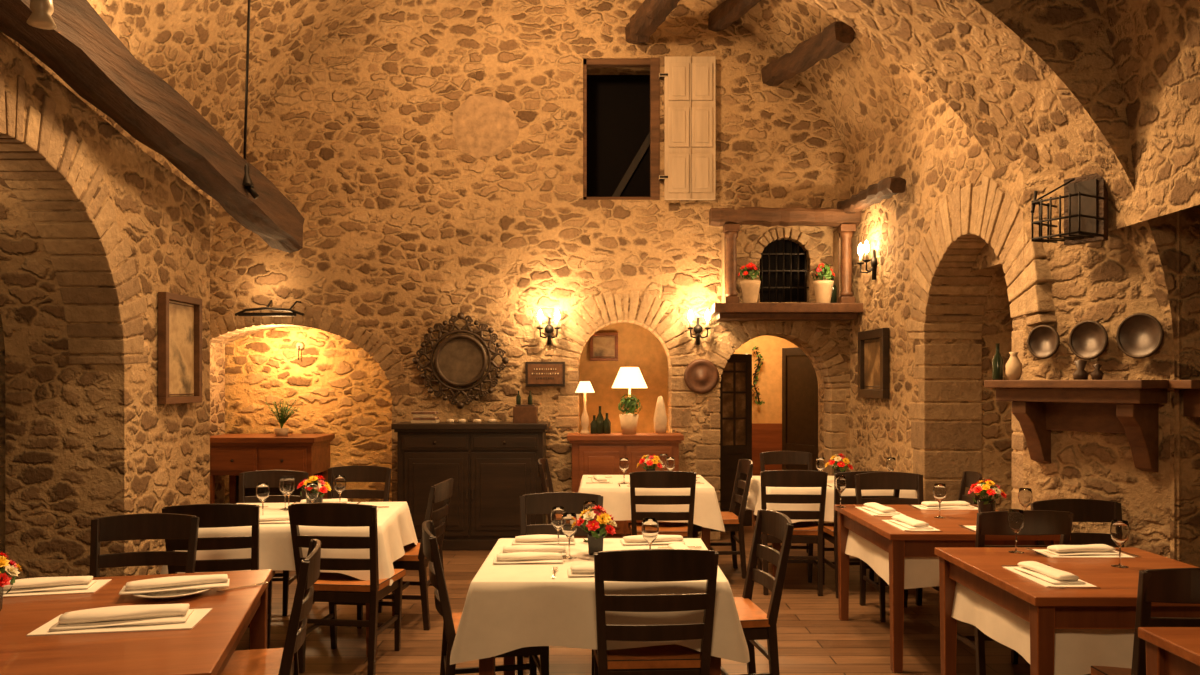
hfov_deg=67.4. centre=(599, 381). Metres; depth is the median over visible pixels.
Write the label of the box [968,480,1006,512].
flower vase
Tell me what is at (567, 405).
stone arches
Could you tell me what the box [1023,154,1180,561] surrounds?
wall
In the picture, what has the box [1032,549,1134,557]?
placemat
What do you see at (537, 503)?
dining chair
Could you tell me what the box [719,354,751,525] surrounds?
door
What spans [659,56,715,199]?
window shutter
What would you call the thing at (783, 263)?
window
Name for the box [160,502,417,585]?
tablecloth
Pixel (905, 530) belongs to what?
fork
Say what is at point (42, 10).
spot lamp
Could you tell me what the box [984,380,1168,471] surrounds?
mantel shelf
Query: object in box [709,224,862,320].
balcony shelf
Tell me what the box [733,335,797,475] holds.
wall
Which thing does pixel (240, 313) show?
wall lamp
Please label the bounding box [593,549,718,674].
dining chair
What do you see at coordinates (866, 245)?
wall sconce
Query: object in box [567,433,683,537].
base cabinet
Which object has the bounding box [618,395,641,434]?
potted plant
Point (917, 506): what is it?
placemat
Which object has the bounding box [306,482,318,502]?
wine glass
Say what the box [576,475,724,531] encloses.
tablecloth
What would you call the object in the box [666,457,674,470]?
wine glass
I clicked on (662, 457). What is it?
wine glass
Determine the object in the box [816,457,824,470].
wine glass
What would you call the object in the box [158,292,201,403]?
framed painting
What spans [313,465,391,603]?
dining chair
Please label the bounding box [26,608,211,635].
placemat
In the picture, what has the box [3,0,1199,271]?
ceiling
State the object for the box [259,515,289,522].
folded napkin
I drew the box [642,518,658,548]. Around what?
wine glass
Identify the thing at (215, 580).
folded napkin
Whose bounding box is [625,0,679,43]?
stub
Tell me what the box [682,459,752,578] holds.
dining chair
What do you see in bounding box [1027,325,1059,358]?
decorative plate
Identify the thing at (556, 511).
wine glass
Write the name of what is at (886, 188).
beam
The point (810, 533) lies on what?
dining chair
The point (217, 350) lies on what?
wall
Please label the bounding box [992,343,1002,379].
bottle
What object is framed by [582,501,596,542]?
wine glass
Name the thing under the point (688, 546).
knife
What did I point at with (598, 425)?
bottles
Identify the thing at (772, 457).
dining chair
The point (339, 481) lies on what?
wine glass
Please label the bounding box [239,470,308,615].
dining chair
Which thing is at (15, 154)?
stone arch
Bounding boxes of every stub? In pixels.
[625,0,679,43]
[708,0,760,31]
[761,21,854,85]
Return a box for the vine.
[752,346,764,405]
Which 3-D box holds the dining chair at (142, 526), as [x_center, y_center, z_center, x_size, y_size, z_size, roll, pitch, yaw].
[-2.129,1.092,4.072,0.478,0.920,0.545,0,0,-10]
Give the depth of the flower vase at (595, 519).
4.15 m
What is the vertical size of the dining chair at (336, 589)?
0.920 m
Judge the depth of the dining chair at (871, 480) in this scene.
6.29 m
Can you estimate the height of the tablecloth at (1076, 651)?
0.272 m
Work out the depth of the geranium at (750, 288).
8.50 m
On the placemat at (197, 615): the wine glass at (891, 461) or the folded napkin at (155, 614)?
the folded napkin at (155, 614)
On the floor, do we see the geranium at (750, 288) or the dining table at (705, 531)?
the dining table at (705, 531)
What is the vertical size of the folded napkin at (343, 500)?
0.036 m
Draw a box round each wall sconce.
[537,309,560,344]
[687,309,710,344]
[857,240,876,279]
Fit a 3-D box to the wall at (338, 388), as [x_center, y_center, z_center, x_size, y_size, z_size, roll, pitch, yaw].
[-3.080,0.341,9.460,2.420,2.420,0.220,0,0,0]
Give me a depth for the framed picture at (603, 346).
9.87 m
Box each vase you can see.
[0,552,21,610]
[297,475,331,502]
[577,505,616,554]
[636,455,662,470]
[654,396,666,433]
[825,454,852,472]
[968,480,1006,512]
[1073,359,1088,379]
[1090,363,1103,379]
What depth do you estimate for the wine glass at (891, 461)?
7.11 m
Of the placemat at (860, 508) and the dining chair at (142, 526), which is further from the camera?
the placemat at (860, 508)
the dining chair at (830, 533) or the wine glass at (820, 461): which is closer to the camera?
the dining chair at (830, 533)
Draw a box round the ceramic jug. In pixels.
[1006,352,1021,379]
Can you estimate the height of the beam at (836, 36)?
0.369 m
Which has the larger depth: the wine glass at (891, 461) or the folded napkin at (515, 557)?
the wine glass at (891, 461)
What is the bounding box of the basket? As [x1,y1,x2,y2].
[1031,173,1107,245]
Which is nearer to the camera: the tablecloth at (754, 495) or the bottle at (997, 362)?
the bottle at (997, 362)
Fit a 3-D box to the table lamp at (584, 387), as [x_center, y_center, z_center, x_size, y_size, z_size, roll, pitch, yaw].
[-0.143,0.244,8.558,0.187,0.502,0.187,0,0,0]
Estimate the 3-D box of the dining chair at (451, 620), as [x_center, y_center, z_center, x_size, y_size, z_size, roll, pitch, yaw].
[-0.521,1.092,4.039,0.545,0.920,0.478,0,0,-12]
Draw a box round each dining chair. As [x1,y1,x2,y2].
[89,513,199,576]
[162,504,274,649]
[221,539,320,674]
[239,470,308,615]
[288,503,405,674]
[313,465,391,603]
[357,478,453,629]
[422,520,548,674]
[517,492,602,674]
[538,458,604,531]
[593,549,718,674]
[628,471,695,537]
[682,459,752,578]
[721,510,793,674]
[754,470,827,595]
[760,451,811,552]
[816,471,899,597]
[854,472,939,621]
[904,471,982,607]
[957,510,1073,674]
[1030,499,1123,546]
[1086,567,1199,674]
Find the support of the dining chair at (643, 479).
on the floor
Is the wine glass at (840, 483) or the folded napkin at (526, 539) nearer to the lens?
the folded napkin at (526, 539)
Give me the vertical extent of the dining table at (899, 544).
0.745 m
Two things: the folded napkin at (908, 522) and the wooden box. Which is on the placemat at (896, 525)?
the folded napkin at (908, 522)
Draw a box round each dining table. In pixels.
[0,569,271,674]
[366,591,393,657]
[479,656,720,674]
[584,527,709,549]
[753,511,780,576]
[834,505,1070,672]
[934,547,1199,674]
[1138,627,1199,674]
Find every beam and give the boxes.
[0,0,303,252]
[709,207,861,226]
[837,176,905,213]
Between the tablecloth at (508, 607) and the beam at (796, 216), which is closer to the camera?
the tablecloth at (508, 607)
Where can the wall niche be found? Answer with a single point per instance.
(637, 346)
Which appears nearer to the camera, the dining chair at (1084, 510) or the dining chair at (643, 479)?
the dining chair at (1084, 510)
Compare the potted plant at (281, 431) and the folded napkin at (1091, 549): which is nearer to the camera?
the folded napkin at (1091, 549)
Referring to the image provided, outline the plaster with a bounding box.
[452,95,518,158]
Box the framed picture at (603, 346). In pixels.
[590,333,617,360]
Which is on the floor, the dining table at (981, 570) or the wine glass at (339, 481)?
the dining table at (981, 570)
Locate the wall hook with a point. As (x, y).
(300, 345)
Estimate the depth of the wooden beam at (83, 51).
5.20 m
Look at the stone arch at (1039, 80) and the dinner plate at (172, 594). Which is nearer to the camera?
the dinner plate at (172, 594)
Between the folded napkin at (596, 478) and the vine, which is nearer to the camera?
the folded napkin at (596, 478)
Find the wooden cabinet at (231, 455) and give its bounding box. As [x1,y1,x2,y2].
[210,434,334,503]
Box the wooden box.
[513,404,537,422]
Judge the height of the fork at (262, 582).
0.006 m
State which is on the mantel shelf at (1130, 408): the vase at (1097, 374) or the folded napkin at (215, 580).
the vase at (1097, 374)
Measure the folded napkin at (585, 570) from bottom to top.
0.036 m
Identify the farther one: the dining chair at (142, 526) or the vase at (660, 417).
the vase at (660, 417)
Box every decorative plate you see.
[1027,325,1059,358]
[1069,320,1107,359]
[1116,313,1163,358]
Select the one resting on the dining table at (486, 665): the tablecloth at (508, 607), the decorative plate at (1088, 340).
the tablecloth at (508, 607)
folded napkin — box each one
[3,576,96,593]
[49,604,193,630]
[119,574,229,594]
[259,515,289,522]
[300,498,350,502]
[493,552,562,563]
[499,545,566,555]
[512,535,574,544]
[567,564,593,576]
[591,475,609,482]
[620,535,684,544]
[667,543,689,548]
[861,502,899,513]
[888,515,933,528]
[918,501,974,508]
[1013,561,1084,583]
[1042,544,1118,555]
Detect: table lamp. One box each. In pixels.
[575,381,594,433]
[612,367,647,413]
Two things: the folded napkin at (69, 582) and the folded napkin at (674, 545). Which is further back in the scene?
the folded napkin at (674, 545)
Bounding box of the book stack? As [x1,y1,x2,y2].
[411,411,439,422]
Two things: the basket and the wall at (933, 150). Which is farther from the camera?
the wall at (933, 150)
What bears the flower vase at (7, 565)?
on the dining table at (206, 648)
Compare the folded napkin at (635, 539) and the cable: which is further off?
the cable
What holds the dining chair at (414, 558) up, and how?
on the floor
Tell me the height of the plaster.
0.630 m
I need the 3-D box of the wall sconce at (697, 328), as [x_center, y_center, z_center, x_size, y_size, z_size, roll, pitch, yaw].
[0.957,-0.532,8.729,0.235,0.339,0.148,0,0,0]
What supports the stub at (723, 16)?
attached to the ceiling
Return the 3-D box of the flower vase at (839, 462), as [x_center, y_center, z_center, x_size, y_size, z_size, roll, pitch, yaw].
[1.921,0.685,7.254,0.218,0.230,0.234,0,0,0]
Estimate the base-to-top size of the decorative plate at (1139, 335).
0.240 m
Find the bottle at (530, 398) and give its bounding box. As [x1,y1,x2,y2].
[528,391,532,404]
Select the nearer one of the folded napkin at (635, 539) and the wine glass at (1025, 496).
the folded napkin at (635, 539)
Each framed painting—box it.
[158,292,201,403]
[858,328,888,398]
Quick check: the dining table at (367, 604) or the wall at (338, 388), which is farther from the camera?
the wall at (338, 388)
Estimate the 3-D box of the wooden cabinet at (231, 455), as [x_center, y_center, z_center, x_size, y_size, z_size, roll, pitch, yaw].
[-3.256,1.040,8.855,1.100,1.023,0.660,0,0,0]
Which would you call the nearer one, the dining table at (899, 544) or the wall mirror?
the dining table at (899, 544)
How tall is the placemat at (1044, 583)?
0.003 m
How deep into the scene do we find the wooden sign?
8.74 m
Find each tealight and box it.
[458,419,465,422]
[473,419,480,422]
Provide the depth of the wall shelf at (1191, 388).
4.53 m
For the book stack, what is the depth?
8.42 m
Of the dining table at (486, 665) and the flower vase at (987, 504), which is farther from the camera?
the flower vase at (987, 504)
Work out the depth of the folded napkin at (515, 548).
4.17 m
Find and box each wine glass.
[256,483,269,514]
[279,477,289,509]
[282,477,294,509]
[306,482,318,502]
[334,476,345,502]
[550,506,565,544]
[561,513,577,558]
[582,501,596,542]
[619,458,628,483]
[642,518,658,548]
[659,454,667,470]
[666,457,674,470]
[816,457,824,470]
[834,475,846,507]
[886,457,895,471]
[933,483,946,517]
[1007,509,1024,553]
[1018,488,1032,509]
[1110,520,1129,567]
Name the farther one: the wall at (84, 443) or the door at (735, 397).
the door at (735, 397)
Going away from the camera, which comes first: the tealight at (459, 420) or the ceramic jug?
the ceramic jug
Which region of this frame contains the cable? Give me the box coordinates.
[242,0,258,198]
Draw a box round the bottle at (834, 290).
[830,276,836,302]
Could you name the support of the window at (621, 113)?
in the wall at (406, 232)
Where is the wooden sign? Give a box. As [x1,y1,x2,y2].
[525,362,564,386]
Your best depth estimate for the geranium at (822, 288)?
8.49 m
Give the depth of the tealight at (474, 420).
8.44 m
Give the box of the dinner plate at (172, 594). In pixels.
[131,588,211,598]
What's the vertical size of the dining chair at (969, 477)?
0.920 m
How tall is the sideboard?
1.166 m
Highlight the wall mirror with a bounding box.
[412,312,508,408]
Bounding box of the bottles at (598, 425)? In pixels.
[590,406,610,433]
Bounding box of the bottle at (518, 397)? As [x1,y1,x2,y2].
[516,391,520,404]
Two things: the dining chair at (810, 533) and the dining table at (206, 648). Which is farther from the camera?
the dining chair at (810, 533)
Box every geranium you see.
[738,262,761,302]
[812,263,834,302]
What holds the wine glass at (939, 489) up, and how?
on the dining table at (899, 544)
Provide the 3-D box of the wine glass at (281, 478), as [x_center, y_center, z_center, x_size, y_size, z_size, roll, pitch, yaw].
[-1.982,0.701,5.669,0.076,0.200,0.076,0,0,-4]
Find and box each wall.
[0,32,209,579]
[0,313,224,553]
[210,0,849,540]
[225,327,391,503]
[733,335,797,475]
[850,98,1026,510]
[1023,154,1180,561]
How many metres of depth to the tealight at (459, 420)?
8.44 m
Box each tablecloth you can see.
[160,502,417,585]
[450,538,749,664]
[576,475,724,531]
[746,476,916,522]
[845,530,938,588]
[951,582,1134,674]
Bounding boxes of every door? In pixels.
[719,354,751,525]
[782,347,817,522]
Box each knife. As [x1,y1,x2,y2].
[658,546,701,547]
[1026,548,1049,557]
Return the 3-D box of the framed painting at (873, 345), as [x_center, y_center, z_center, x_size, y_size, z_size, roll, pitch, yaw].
[2.429,-0.160,8.014,0.055,0.605,0.694,0,0,-1]
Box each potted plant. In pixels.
[264,399,299,435]
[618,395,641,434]
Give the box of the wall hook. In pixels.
[296,341,304,359]
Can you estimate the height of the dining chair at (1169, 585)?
0.920 m
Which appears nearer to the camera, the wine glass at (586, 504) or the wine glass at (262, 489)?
the wine glass at (586, 504)
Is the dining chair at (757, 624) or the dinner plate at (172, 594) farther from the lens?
the dining chair at (757, 624)
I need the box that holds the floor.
[235,510,1030,674]
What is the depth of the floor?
5.55 m
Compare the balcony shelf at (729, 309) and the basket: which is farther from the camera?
the balcony shelf at (729, 309)
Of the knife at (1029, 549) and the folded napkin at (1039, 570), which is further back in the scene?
the knife at (1029, 549)
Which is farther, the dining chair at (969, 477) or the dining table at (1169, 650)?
the dining chair at (969, 477)
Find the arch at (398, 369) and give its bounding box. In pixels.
[210,304,409,395]
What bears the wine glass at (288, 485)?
on the tablecloth at (395, 527)
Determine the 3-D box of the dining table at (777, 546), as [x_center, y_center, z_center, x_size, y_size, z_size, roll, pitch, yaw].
[1.830,1.179,7.250,1.080,0.745,0.900,0,0,0]
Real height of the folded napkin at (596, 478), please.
0.036 m
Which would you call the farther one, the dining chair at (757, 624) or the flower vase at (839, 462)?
the flower vase at (839, 462)
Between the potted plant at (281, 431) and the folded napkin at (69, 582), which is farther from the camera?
the potted plant at (281, 431)
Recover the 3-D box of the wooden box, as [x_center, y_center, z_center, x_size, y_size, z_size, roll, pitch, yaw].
[-0.704,0.300,8.508,0.220,0.170,0.187,0,0,0]
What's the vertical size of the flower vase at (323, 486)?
0.224 m
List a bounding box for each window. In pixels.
[583,58,659,199]
[760,239,808,301]
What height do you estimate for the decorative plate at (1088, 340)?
0.219 m
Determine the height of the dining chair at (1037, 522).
0.920 m
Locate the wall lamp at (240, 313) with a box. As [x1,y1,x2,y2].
[235,300,303,315]
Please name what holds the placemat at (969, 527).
on the dining table at (899, 544)
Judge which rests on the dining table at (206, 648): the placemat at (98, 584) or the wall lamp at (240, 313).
the placemat at (98, 584)
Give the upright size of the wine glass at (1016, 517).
0.200 m
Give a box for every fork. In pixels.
[216,582,268,591]
[552,567,557,577]
[905,530,942,531]
[1048,586,1100,588]
[1116,549,1141,556]
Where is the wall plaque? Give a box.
[684,359,718,393]
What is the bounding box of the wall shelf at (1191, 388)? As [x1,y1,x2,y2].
[1168,380,1199,416]
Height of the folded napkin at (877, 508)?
0.036 m
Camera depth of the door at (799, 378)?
9.69 m
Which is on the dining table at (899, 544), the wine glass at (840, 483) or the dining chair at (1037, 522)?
the wine glass at (840, 483)
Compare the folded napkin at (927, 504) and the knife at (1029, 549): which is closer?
the knife at (1029, 549)
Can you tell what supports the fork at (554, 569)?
on the tablecloth at (508, 607)
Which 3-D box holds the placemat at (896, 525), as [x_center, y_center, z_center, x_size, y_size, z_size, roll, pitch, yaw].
[1.740,0.804,5.050,0.200,0.003,0.380,0,0,0]
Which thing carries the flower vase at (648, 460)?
on the tablecloth at (616, 499)
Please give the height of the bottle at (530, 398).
0.132 m
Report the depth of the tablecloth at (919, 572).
4.98 m
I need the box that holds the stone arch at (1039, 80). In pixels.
[802,0,1199,566]
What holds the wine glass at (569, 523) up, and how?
on the tablecloth at (508, 607)
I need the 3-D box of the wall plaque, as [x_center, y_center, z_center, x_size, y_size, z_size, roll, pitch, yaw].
[0.990,-0.055,8.781,0.341,0.341,0.038,0,0,0]
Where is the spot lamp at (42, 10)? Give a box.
[27,0,56,29]
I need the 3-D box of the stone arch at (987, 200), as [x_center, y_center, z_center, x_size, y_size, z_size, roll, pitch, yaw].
[2.719,0.089,6.218,0.455,2.911,2.105,0,0,-1]
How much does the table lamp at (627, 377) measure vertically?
0.762 m
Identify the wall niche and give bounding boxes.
[579,323,667,432]
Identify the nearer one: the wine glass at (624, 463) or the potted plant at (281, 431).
the wine glass at (624, 463)
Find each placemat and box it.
[3,579,111,596]
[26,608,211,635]
[856,507,905,515]
[882,520,939,530]
[912,505,977,509]
[965,526,975,530]
[1003,567,1096,586]
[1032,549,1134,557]
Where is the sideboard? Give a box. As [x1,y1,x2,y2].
[391,422,549,549]
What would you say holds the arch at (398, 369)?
attached to the wall at (406, 232)
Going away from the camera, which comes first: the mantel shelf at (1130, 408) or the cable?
the mantel shelf at (1130, 408)
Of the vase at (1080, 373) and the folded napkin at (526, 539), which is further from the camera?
the vase at (1080, 373)
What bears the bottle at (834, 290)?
on the balcony shelf at (729, 309)
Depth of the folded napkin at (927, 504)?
5.74 m
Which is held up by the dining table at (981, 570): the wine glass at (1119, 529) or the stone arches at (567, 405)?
the wine glass at (1119, 529)
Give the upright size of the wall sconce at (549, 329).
0.339 m
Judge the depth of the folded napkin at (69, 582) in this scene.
3.48 m
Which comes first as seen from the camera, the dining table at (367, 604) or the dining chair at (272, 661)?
the dining chair at (272, 661)
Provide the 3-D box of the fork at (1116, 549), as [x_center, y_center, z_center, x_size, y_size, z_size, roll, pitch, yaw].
[2.470,0.801,4.220,0.022,0.006,0.200,0,0,0]
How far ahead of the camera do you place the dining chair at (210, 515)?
4.71 m
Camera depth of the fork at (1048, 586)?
3.51 m
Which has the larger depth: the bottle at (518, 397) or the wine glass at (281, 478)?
the bottle at (518, 397)
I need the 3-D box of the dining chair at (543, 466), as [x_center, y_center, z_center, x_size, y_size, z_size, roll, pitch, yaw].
[-0.232,1.092,7.352,0.545,0.920,0.478,0,0,2]
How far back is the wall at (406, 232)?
8.80 m

